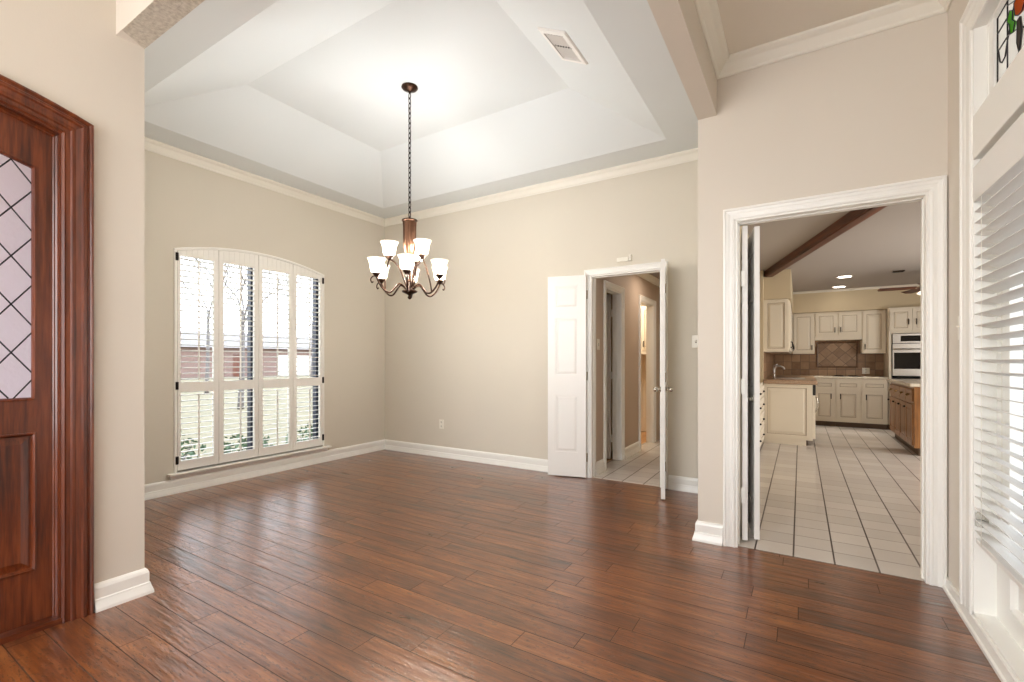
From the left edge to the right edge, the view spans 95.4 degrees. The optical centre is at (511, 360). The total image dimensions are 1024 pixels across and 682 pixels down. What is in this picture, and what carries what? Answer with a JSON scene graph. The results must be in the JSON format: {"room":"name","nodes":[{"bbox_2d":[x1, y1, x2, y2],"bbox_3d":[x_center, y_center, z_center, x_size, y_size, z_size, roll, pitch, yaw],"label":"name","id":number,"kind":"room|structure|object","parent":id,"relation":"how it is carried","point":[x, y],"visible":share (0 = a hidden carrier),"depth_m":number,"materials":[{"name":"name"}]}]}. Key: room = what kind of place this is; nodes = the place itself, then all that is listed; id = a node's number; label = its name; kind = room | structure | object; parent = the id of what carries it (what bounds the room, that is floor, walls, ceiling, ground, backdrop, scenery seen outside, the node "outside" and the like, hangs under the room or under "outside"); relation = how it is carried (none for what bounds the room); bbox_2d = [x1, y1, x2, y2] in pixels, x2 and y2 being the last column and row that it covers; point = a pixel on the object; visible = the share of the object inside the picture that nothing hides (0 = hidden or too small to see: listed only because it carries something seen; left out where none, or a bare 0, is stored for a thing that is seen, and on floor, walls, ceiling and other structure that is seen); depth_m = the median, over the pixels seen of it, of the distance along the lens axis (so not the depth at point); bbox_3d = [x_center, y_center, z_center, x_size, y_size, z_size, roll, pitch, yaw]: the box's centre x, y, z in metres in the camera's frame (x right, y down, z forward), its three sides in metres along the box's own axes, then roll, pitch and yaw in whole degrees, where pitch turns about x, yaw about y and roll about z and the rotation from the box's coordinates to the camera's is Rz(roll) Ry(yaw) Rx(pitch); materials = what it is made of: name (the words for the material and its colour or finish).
{"room":"empty dining room","nodes":[
{"label":"empty dining room","id":0,"kind":"room"},
{"bbox_2d":[0,0,143,583],"bbox_3d":[-2.999,-0.430,0.836,0.120,3.300,3.866,0,0,32],"label":"wall","id":1,"kind":"structure","parent":0,"point":[70,53],"depth_m":2.32,"materials":[{"name":"beige paint"}]},
{"bbox_2d":[0,74,93,644],"bbox_3d":[-2.433,-0.021,1.711,0.151,2.482,1.360,0,0,32],"label":"door","id":2,"kind":"structure","parent":1,"relation":"in","point":[47,150],"depth_m":2.15,"materials":[{"name":"brown wood"}]},
{"bbox_2d":[144,149,384,484],"bbox_3d":[-2.742,-0.430,5.014,0.130,3.300,3.749,0,0,32],"label":"wall","id":3,"kind":"structure","parent":0,"point":[186,205],"depth_m":5.10,"materials":[{"name":"beige paint"}]},
{"bbox_2d":[167,247,331,479],"bbox_3d":[-2.717,-0.031,4.986,0.182,2.242,1.710,0,0,32],"label":"window","id":4,"kind":"structure","parent":3,"relation":"in","point":[176,475],"depth_m":4.96,"materials":[{"name":"white wood"}]},
{"bbox_2d":[176,250,218,470],"bbox_3d":[-3.010,-0.038,4.458,0.073,2.109,0.375,0,0,32],"label":"window shutter","id":5,"kind":"object","parent":4,"relation":"attached to","point":[209,255],"visible":1,"depth_m":4.47,"materials":[{"name":"white paint"}]},
{"bbox_2d":[219,250,257,462],"bbox_3d":[-2.806,-0.053,4.788,0.073,2.139,0.395,0,0,32],"label":"window shutter","id":6,"kind":"object","parent":4,"relation":"attached to","point":[227,257],"visible":1,"depth_m":4.77,"materials":[{"name":"white paint"}]},
{"bbox_2d":[258,255,292,455],"bbox_3d":[-2.597,-0.053,5.126,0.073,2.139,0.391,0,0,32],"label":"window shutter","id":7,"kind":"object","parent":4,"relation":"attached to","point":[264,263],"visible":1,"depth_m":5.10,"materials":[{"name":"white paint"}]},
{"bbox_2d":[293,264,323,449],"bbox_3d":[-2.387,-0.040,5.465,0.073,2.112,0.399,0,0,32],"label":"window shutter","id":8,"kind":"object","parent":4,"relation":"attached to","point":[297,271],"visible":1,"depth_m":5.44,"materials":[{"name":"white paint"}]},
{"bbox_2d":[144,439,547,500],"bbox_3d":[-1.420,1.154,4.195,2.980,0.132,3.509,0,0,32],"label":"baseboard","id":9,"kind":"structure","parent":3,"relation":"attached to","point":[168,487],"depth_m":5.32,"materials":[{"name":"white paint"}]},
{"bbox_2d":[116,0,716,119],"bbox_3d":[-0.312,-1.861,2.731,2.456,0.438,2.424,0,0,32],"label":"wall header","id":10,"kind":"structure","parent":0,"point":[678,22],"depth_m":2.45,"materials":[{"name":"beige paint"}]},
{"bbox_2d":[122,0,204,48],"bbox_3d":[-0.918,-1.640,1.751,2.456,0.004,0.120,0,0,32],"label":"beam","id":11,"kind":"structure","parent":10,"relation":"attached to","point":[159,16],"depth_m":2.24,"materials":[{"name":"paint"}]},
{"bbox_2d":[144,137,697,226],"bbox_3d":[-0.854,-1.904,3.845,4.311,0.092,3.509,0,0,32],"label":"crown molding","id":12,"kind":"structure","parent":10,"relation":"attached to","point":[151,145],"depth_m":4.96,"materials":[{"name":"beige paint"}]},
{"bbox_2d":[694,0,952,78],"bbox_3d":[0.235,-1.924,0.190,1.149,0.092,6.170,0,0,32],"label":"crown molding","id":13,"kind":"structure","parent":10,"relation":"attached to","point":[902,12],"depth_m":2.73,"materials":[{"name":"beige paint"}]},
{"bbox_2d":[0,425,1000,681],"bbox_3d":[1.756,1.258,3.793,9.405,0.083,14.300,0,0,32],"label":"floor","id":14,"kind":"structure","parent":0,"point":[384,565],"depth_m":2.54,"materials":[{"name":"brown wood"}]},
{"bbox_2d":[760,382,764,445],"bbox_3d":[3.218,0.767,6.476,0.487,0.900,1.320,0,0,32],"label":"base cabinet","id":15,"kind":"object","parent":14,"relation":"on","point":[762,390],"visible":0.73,"depth_m":6.58,"materials":[{"name":"white paint"}]},
{"bbox_2d":[763,384,812,445],"bbox_3d":[4.873,0.778,8.132,0.665,0.878,3.202,0,0,32],"label":"base cabinet","id":16,"kind":"object","parent":14,"relation":"on","point":[788,408],"visible":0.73,"depth_m":6.78,"materials":[{"name":"white paint"}]},
{"bbox_2d":[763,375,816,384],"bbox_3d":[4.703,0.305,7.850,0.673,0.068,2.600,0,0,32],"label":"countertop","id":17,"kind":"structure","parent":16,"relation":"on","point":[780,379],"depth_m":6.91,"materials":[{"name":"beige stone"}]},
{"bbox_2d":[772,364,784,377],"bbox_3d":[4.269,0.161,7.464,0.189,0.231,0.064,0,0,38],"label":"faucet","id":18,"kind":"object","parent":17,"relation":"on","point":[776,365],"visible":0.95,"depth_m":7.48,"materials":[{"name":"silver metal"}]},
{"bbox_2d":[813,385,818,438],"bbox_3d":[4.483,0.733,6.892,0.071,0.768,0.580,0,0,32],"label":"dishwasher","id":19,"kind":"object","parent":16,"relation":"attached to","point":[814,386],"visible":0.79,"depth_m":6.66,"materials":[{"name":"white paint"}]},
{"bbox_2d":[815,378,835,425],"bbox_3d":[5.990,0.774,8.948,0.340,0.885,0.628,0,0,32],"label":"base cabinet","id":20,"kind":"object","parent":14,"relation":"on","point":[825,415],"visible":0.92,"depth_m":8.71,"materials":[{"name":"white paint"}]},
{"bbox_2d":[808,375,887,379],"bbox_3d":[6.290,0.310,8.788,1.188,0.040,0.625,0,0,32],"label":"countertop","id":21,"kind":"structure","parent":20,"relation":"on","point":[815,376],"depth_m":8.58,"materials":[{"name":"stone"}]},
{"bbox_2d":[831,375,861,376],"bbox_3d":[6.293,0.283,8.783,0.440,0.014,0.440,0,0,32],"label":"cooktop","id":22,"kind":"object","parent":21,"relation":"in","point":[831,375],"visible":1,"depth_m":8.65,"materials":[{"name":"black glass"}]},
{"bbox_2d":[835,379,860,427],"bbox_3d":[6.297,0.774,8.758,0.378,0.885,0.628,0,0,32],"label":"base cabinet","id":23,"kind":"object","parent":14,"relation":"on","point":[848,391],"visible":0.97,"depth_m":8.53,"materials":[{"name":"white paint"}]},
{"bbox_2d":[861,379,887,428],"bbox_3d":[6.620,0.774,8.558,0.378,0.885,0.628,0,0,32],"label":"base cabinet","id":24,"kind":"object","parent":14,"relation":"on","point":[874,392],"visible":0.98,"depth_m":8.33,"materials":[{"name":"white paint"}]},
{"bbox_2d":[884,306,920,428],"bbox_3d":[7.071,0.140,8.294,0.636,2.155,0.613,0,0,32],"label":"tall cabinet","id":25,"kind":"object","parent":14,"relation":"on","point":[899,320],"visible":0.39,"depth_m":8.20,"materials":[{"name":"white paint"}]},
{"bbox_2d":[892,333,920,377],"bbox_3d":[7.034,-0.090,8.235,0.540,0.770,0.533,0,0,32],"label":"oven","id":26,"kind":"object","parent":25,"relation":"in","point":[906,348],"visible":0.68,"depth_m":8.09,"materials":[{"name":"white metal"}]},
{"bbox_2d":[887,382,920,455],"bbox_3d":[5.965,0.774,6.545,0.883,0.885,1.850,0,0,32],"label":"base cabinet","id":27,"kind":"object","parent":14,"relation":"on","point":[905,401],"visible":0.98,"depth_m":6.32,"materials":[{"name":"brown wood"}]},
{"bbox_2d":[886,379,920,386],"bbox_3d":[5.978,0.311,6.535,0.910,0.042,1.915,0,0,32],"label":"countertop","id":28,"kind":"structure","parent":27,"relation":"on","point":[907,382],"depth_m":6.56,"materials":[{"name":"stone"}]},
{"bbox_2d":[144,0,900,218],"bbox_3d":[-1.312,-2.165,1.785,5.700,0.430,7.495,0,0,32],"label":"ceiling","id":29,"kind":"structure","parent":0,"point":[308,96],"depth_m":3.79,"materials":[{"name":"white paint"}]},
{"bbox_2d":[370,82,444,299],"bbox_3d":[-0.852,-1.401,3.878,0.707,1.758,0.679,0,0,32],"label":"chandelier","id":30,"kind":"object","parent":29,"relation":"hanging from","point":[409,224],"visible":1,"depth_m":3.85,"materials":[{"name":"brown metal"}]},
{"bbox_2d":[538,27,587,64],"bbox_3d":[0.351,-2.132,3.160,0.202,0.113,0.375,0,0,32],"label":"ceiling vent","id":31,"kind":"object","parent":29,"relation":"in","point":[560,41],"visible":1,"depth_m":3.14,"materials":[{"name":"white metal"}]},
{"bbox_2d":[385,160,697,477],"bbox_3d":[0.152,-0.430,5.357,4.431,3.300,0.120,0,0,32],"label":"wall","id":32,"kind":"structure","parent":0,"point":[471,356],"depth_m":5.37,"materials":[{"name":"beige paint"}]},
{"bbox_2d":[439,419,443,428],"bbox_3d":[-0.897,0.805,5.930,0.072,0.116,0.010,0,0,32],"label":"wall outlet","id":33,"kind":"object","parent":32,"relation":"attached to","point":[441,422],"visible":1,"depth_m":5.93,"materials":[{"name":"white plastic"}]},
{"bbox_2d":[548,275,586,476],"bbox_3d":[0.594,0.158,4.940,0.415,2.100,0.101,0,0,18],"label":"door","id":34,"kind":"structure","parent":32,"relation":"in","point":[567,295],"depth_m":4.90,"materials":[{"name":"white paint"}]},
{"bbox_2d":[617,254,631,261],"bbox_3d":[1.123,-1.025,4.665,0.150,0.060,0.034,0,0,32],"label":"door chime","id":35,"kind":"object","parent":32,"relation":"attached to","point":[622,259],"visible":1,"depth_m":4.65,"materials":[{"name":"white plastic"}]},
{"bbox_2d":[584,261,667,488],"bbox_3d":[1.156,0.134,4.722,0.850,2.172,0.150,0,0,32],"label":"door frame","id":36,"kind":"structure","parent":32,"relation":"attached to","point":[592,275],"depth_m":4.86,"materials":[{"name":"white paint"}]},
{"bbox_2d":[653,259,672,498],"bbox_3d":[1.383,0.158,4.266,0.167,2.100,0.410,0,0,18],"label":"door","id":37,"kind":"structure","parent":32,"relation":"in","point":[662,389],"depth_m":4.07,"materials":[{"name":"white paint"}]},
{"bbox_2d":[692,335,697,347],"bbox_3d":[1.722,-0.180,4.304,0.118,0.118,0.018,0,0,32],"label":"light switch","id":38,"kind":"object","parent":32,"relation":"attached to","point":[694,337],"visible":0.44,"depth_m":4.32,"materials":[{"name":"white plastic"}]},
{"bbox_2d":[607,293,642,450],"bbox_3d":[0.846,-0.030,7.705,2.730,2.500,4.605,0,0,32],"label":"wall","id":39,"kind":"structure","parent":0,"point":[607,293],"depth_m":6.29,"materials":[{"name":"beige paint"}]},
{"bbox_2d":[596,275,659,461],"bbox_3d":[2.050,-0.030,6.961,0.100,2.500,4.605,0,0,32],"label":"wall","id":40,"kind":"structure","parent":0,"point":[634,285],"depth_m":6.03,"materials":[{"name":"paint"}]},
{"bbox_2d":[597,339,599,349],"bbox_3d":[0.943,-0.180,5.061,0.018,0.118,0.072,0,0,32],"label":"light switch","id":41,"kind":"object","parent":40,"relation":"attached to","point":[598,340],"visible":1,"depth_m":5.06,"materials":[{"name":"white plastic"}]},
{"bbox_2d":[596,459,605,474],"bbox_3d":[0.961,1.154,5.076,0.032,0.132,0.255,0,0,32],"label":"baseboard","id":42,"kind":"structure","parent":40,"relation":"attached to","point":[600,467],"depth_m":5.07,"materials":[{"name":"white paint"}]},
{"bbox_2d":[607,294,611,458],"bbox_3d":[1.023,0.193,5.899,0.520,2.030,0.042,0,0,36],"label":"door","id":43,"kind":"structure","parent":40,"relation":"in","point":[609,310],"depth_m":5.76,"materials":[{"name":"white paint"}]},
{"bbox_2d":[603,280,624,468],"bbox_3d":[1.163,0.160,5.507,0.130,2.120,0.670,0,0,32],"label":"door frame","id":44,"kind":"structure","parent":40,"relation":"attached to","point":[618,292],"depth_m":5.71,"materials":[{"name":"white paint"}]},
{"bbox_2d":[625,441,640,458],"bbox_3d":[1.565,1.154,6.052,0.032,0.132,0.620,0,0,32],"label":"baseboard","id":45,"kind":"structure","parent":40,"relation":"attached to","point":[634,448],"depth_m":6.04,"materials":[{"name":"white paint"}]},
{"bbox_2d":[641,306,645,354],"bbox_3d":[2.222,-0.510,7.867,0.640,0.800,0.383,0,0,32],"label":"pantry cabinet","id":46,"kind":"object","parent":40,"relation":"attached to","point":[643,308],"visible":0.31,"depth_m":7.71,"materials":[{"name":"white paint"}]},
{"bbox_2d":[639,295,655,449],"bbox_3d":[1.902,0.160,6.702,0.130,2.120,0.820,0,0,32],"label":"door frame","id":47,"kind":"structure","parent":40,"relation":"attached to","point":[650,304],"depth_m":6.97,"materials":[{"name":"white paint"}]},
{"bbox_2d":[637,273,659,286],"bbox_3d":[2.091,-1.189,6.876,0.060,0.082,4.505,0,0,32],"label":"crown molding","id":48,"kind":"structure","parent":40,"relation":"attached to","point":[648,277],"depth_m":6.75,"materials":[{"name":"beige paint"}]},
{"bbox_2d":[641,354,645,430],"bbox_3d":[2.204,0.193,8.028,0.620,2.030,0.101,0,0,32],"label":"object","id":49,"kind":"structure","parent":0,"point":[643,357],"depth_m":8.02,"materials":[{"name":"white paint"}]},
{"bbox_2d":[649,272,659,278],"bbox_3d":[1.276,-1.275,7.439,3.540,0.090,4.605,0,0,32],"label":"ceiling","id":50,"kind":"structure","parent":0,"point":[657,275],"depth_m":6.63,"materials":[{"name":"paint"}]},
{"bbox_2d":[740,226,763,441],"bbox_3d":[2.652,-0.110,5.742,0.588,2.660,3.404,0,0,32],"label":"wall","id":51,"kind":"structure","parent":0,"point":[762,271],"depth_m":6.96,"materials":[{"name":"beige paint"}]},
{"bbox_2d":[764,299,794,353],"bbox_3d":[4.682,-0.525,8.104,0.373,0.780,2.760,0,0,32],"label":"upper cabinet","id":52,"kind":"object","parent":51,"relation":"attached to","point":[778,317],"visible":1,"depth_m":6.95,"materials":[{"name":"white paint"}]},
{"bbox_2d":[698,12,947,575],"bbox_3d":[1.890,-0.430,2.864,1.389,3.300,0.120,0,0,32],"label":"wall","id":53,"kind":"structure","parent":0,"point":[871,110],"depth_m":2.86,"materials":[{"name":"beige paint"}]},
{"bbox_2d":[668,475,722,545],"bbox_3d":[1.441,1.154,3.761,0.476,0.132,1.308,0,0,24],"label":"baseboard","id":54,"kind":"structure","parent":53,"relation":"attached to","point":[705,532],"depth_m":3.16,"materials":[{"name":"white paint"}]},
{"bbox_2d":[740,225,747,539],"bbox_3d":[1.645,0.147,3.321,0.043,2.105,0.474,0,0,24],"label":"door","id":55,"kind":"structure","parent":53,"relation":"in","point":[744,233],"depth_m":3.12,"materials":[{"name":"white paint"}]},
{"bbox_2d":[748,226,759,539],"bbox_3d":[1.692,0.147,3.352,0.098,2.105,0.444,0,0,20],"label":"door","id":56,"kind":"structure","parent":55,"relation":"attached to","point":[754,238],"depth_m":3.14,"materials":[{"name":"white paint"}]},
{"bbox_2d":[723,175,946,586],"bbox_3d":[1.899,0.112,2.846,1.102,2.217,0.150,0,0,32],"label":"door frame","id":57,"kind":"structure","parent":53,"relation":"attached to","point":[931,191],"depth_m":2.62,"materials":[{"name":"white paint"}]},
{"bbox_2d":[744,201,920,291],"bbox_3d":[5.224,-1.395,5.458,5.260,0.090,7.820,0,0,32],"label":"ceiling","id":58,"kind":"structure","parent":0,"point":[887,241],"depth_m":5.65,"materials":[{"name":"paint"}]},
{"bbox_2d":[764,206,886,277],"bbox_3d":[3.291,-1.303,4.872,0.119,0.094,4.963,0,0,15],"label":"beam","id":59,"kind":"structure","parent":58,"relation":"attached to","point":[853,218],"depth_m":4.83,"materials":[{"name":"brown wood"}]},
{"bbox_2d":[836,275,852,277],"bbox_3d":[5.325,-1.346,7.465,0.230,0.008,0.230,0,0,32],"label":"recessed light","id":60,"kind":"object","parent":58,"relation":"in","point":[845,276],"visible":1,"depth_m":7.43,"materials":[{"name":"white glass"}]},
{"bbox_2d":[877,283,920,293],"bbox_3d":[6.075,-1.150,6.822,1.152,0.400,1.184,0,0,32],"label":"ceiling fan","id":61,"kind":"object","parent":58,"relation":"hanging from","point":[910,290],"visible":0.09,"depth_m":7.03,"materials":[{"name":"brown wood"}]},
{"bbox_2d":[764,269,920,376],"bbox_3d":[6.615,-0.110,7.243,4.772,2.660,3.320,0,0,32],"label":"wall","id":62,"kind":"structure","parent":0,"point":[779,286],"depth_m":8.53,"materials":[{"name":"beige paint"}]},
{"bbox_2d":[793,313,814,353],"bbox_3d":[5.787,-0.537,9.253,0.365,0.795,0.373,0,0,32],"label":"upper cabinet","id":63,"kind":"object","parent":62,"relation":"attached to","point":[803,323],"visible":0.99,"depth_m":9.12,"materials":[{"name":"white paint"}]},
{"bbox_2d":[774,340,883,375],"bbox_3d":[6.205,-0.095,9.207,1.787,0.770,0.012,0,0,32],"label":"backsplash","id":64,"kind":"structure","parent":62,"relation":"attached to","point":[794,364],"depth_m":9.25,"materials":[{"name":"brown tile"}]},
{"bbox_2d":[862,368,869,373],"bbox_3d":[6.734,0.190,8.867,0.115,0.116,0.010,0,0,32],"label":"wall outlet","id":65,"kind":"object","parent":64,"relation":"attached to","point":[864,370],"visible":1,"depth_m":8.86,"materials":[{"name":"white plastic"}]},
{"bbox_2d":[816,342,857,367],"bbox_3d":[6.342,-0.120,9.098,0.670,0.500,0.028,0,0,32],"label":"backsplash","id":66,"kind":"structure","parent":62,"relation":"attached to","point":[828,354],"depth_m":9.10,"materials":[{"name":"brown tile"}]},
{"bbox_2d":[815,311,861,340],"bbox_3d":[6.255,-0.667,8.963,0.731,0.535,0.373,0,0,32],"label":"upper cabinet","id":67,"kind":"object","parent":62,"relation":"attached to","point":[843,325],"visible":0.98,"depth_m":8.84,"materials":[{"name":"white paint"}]},
{"bbox_2d":[793,284,919,293],"bbox_3d":[6.855,-1.330,8.341,3.120,0.041,0.040,0,0,32],"label":"crown molding","id":68,"kind":"structure","parent":62,"relation":"attached to","point":[907,285],"depth_m":8.64,"materials":[{"name":"beige paint"}]},
{"bbox_2d":[860,309,885,353],"bbox_3d":[6.719,-0.537,8.677,0.355,0.795,0.373,0,0,32],"label":"upper cabinet","id":69,"kind":"object","parent":62,"relation":"attached to","point":[873,340],"visible":0.99,"depth_m":8.55,"materials":[{"name":"white paint"}]},
{"bbox_2d":[948,0,968,591],"bbox_3d":[0.775,-0.430,-0.144,0.120,3.300,6.170,0,0,32],"label":"wall","id":70,"kind":"structure","parent":0,"point":[957,7],"depth_m":2.40,"materials":[{"name":"beige paint"}]},
{"bbox_2d":[942,576,1017,681],"bbox_3d":[0.712,1.190,-0.107,0.026,0.060,6.168,0,0,32],"label":"baseboard","id":71,"kind":"structure","parent":70,"relation":"attached to","point":[994,658],"depth_m":1.99,"materials":[{"name":"white paint"}]},
{"bbox_2d":[959,0,1023,681],"bbox_3d":[1.804,-0.240,1.544,0.146,2.800,1.575,0,0,32],"label":"window","id":72,"kind":"structure","parent":70,"relation":"in","point":[991,32],"depth_m":2.10,"materials":[{"name":"white paint"}]},
{"bbox_2d":[973,112,1023,591],"bbox_3d":[1.791,-0.029,1.560,0.067,1.702,1.294,0,0,32],"label":"window blind","id":73,"kind":"object","parent":72,"relation":"attached to","point":[998,177],"visible":1,"depth_m":1.87,"materials":[{"name":"white wood"}]},
{"bbox_2d":[1023,270,1023,549],"bbox_3d":[3.892,-0.255,1.542,3.405,3.150,0.019,0,0,32],"label":"wall","id":74,"kind":"structure","parent":0,"point":[1023,270],"depth_m":2.35,"materials":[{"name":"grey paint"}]},
{"bbox_3d":[-2.908,-0.430,2.983,1.985,3.300,0.120,0,0,32],"label":"wall","id":75,"kind":"structure","parent":0,"visible":0},
{"bbox_2d":[94,567,153,612],"bbox_3d":[-2.176,1.154,2.497,0.532,0.132,0.240,0,0,32],"label":"baseboard","id":76,"kind":"structure","parent":75,"relation":"attached to","point":[115,591],"depth_m":2.35,"materials":[{"name":"white paint"}]},
{"bbox_3d":[4.629,-0.110,8.472,0.100,2.660,3.320,0,0,32],"label":"wall","id":77,"kind":"structure","parent":0,"visible":0},
{"bbox_2d":[764,352,773,378],"bbox_3d":[4.620,0.070,8.353,0.010,0.410,3.108,0,0,32],"label":"backsplash","id":78,"kind":"structure","parent":77,"relation":"attached to","point":[768,357],"depth_m":7.94,"materials":[{"name":"brown tile"}]},
{"label":"outside","id":79,"kind":"structure","parent":0,"visible":0},
{"bbox_2d":[181,374,312,459],"bbox_3d":[-42.710,1.645,49.949,114.795,0.150,200.000,0,0,32],"label":"ground","id":80,"kind":"structure","parent":79,"point":[226,395],"depth_m":13.40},
{"bbox_2d":[181,430,205,459],"bbox_3d":[-3.940,1.173,5.199,0.930,0.803,0.948,0,0,32],"label":"shrub","id":81,"kind":"object","parent":80,"relation":"on","point":[190,453],"visible":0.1,"depth_m":5.37,"materials":[{"name":"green plant"}]},
{"bbox_2d":[181,257,246,393],"bbox_3d":[-14.428,-2.772,21.890,5.966,8.690,7.284,0,0,35],"label":"bare tree","id":82,"kind":"object","parent":80,"relation":"on","point":[209,310],"visible":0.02,"depth_m":22.11,"materials":[{"name":"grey plant"}]},
{"bbox_2d":[194,258,287,408],"bbox_3d":[-9.113,-2.025,15.086,4.466,7.198,6.373,0,0,-5],"label":"bare tree","id":83,"kind":"object","parent":80,"relation":"on","point":[227,268],"visible":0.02,"depth_m":15.16,"materials":[{"name":"grey plant"}]},
{"bbox_2d":[181,330,311,377],"bbox_3d":[-30.537,-0.730,49.472,9.200,4.600,31.200,0,0,32],"label":"brick house","id":84,"kind":"structure","parent":80,"relation":"on","point":[304,370],"depth_m":47.26,"materials":[{"name":"brick"}]},
{"bbox_2d":[224,434,274,452],"bbox_3d":[-3.395,1.243,5.914,0.847,0.664,0.797,0,0,32],"label":"shrub","id":85,"kind":"object","parent":80,"relation":"on","point":[238,435],"visible":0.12,"depth_m":5.97,"materials":[{"name":"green plant"}]},
{"bbox_2d":[263,270,312,377],"bbox_3d":[-12.681,-3.027,30.382,7.026,9.200,7.048,0,0,-6],"label":"bare tree","id":86,"kind":"object","parent":80,"relation":"on","point":[273,276],"visible":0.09,"depth_m":30.21,"materials":[{"name":"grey plant"}]},
{"bbox_2d":[283,423,312,443],"bbox_3d":[-3.021,1.252,6.925,0.777,0.646,0.770,0,0,32],"label":"shrub","id":87,"kind":"object","parent":80,"relation":"on","point":[305,431],"visible":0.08,"depth_m":6.84,"materials":[{"name":"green plant"}]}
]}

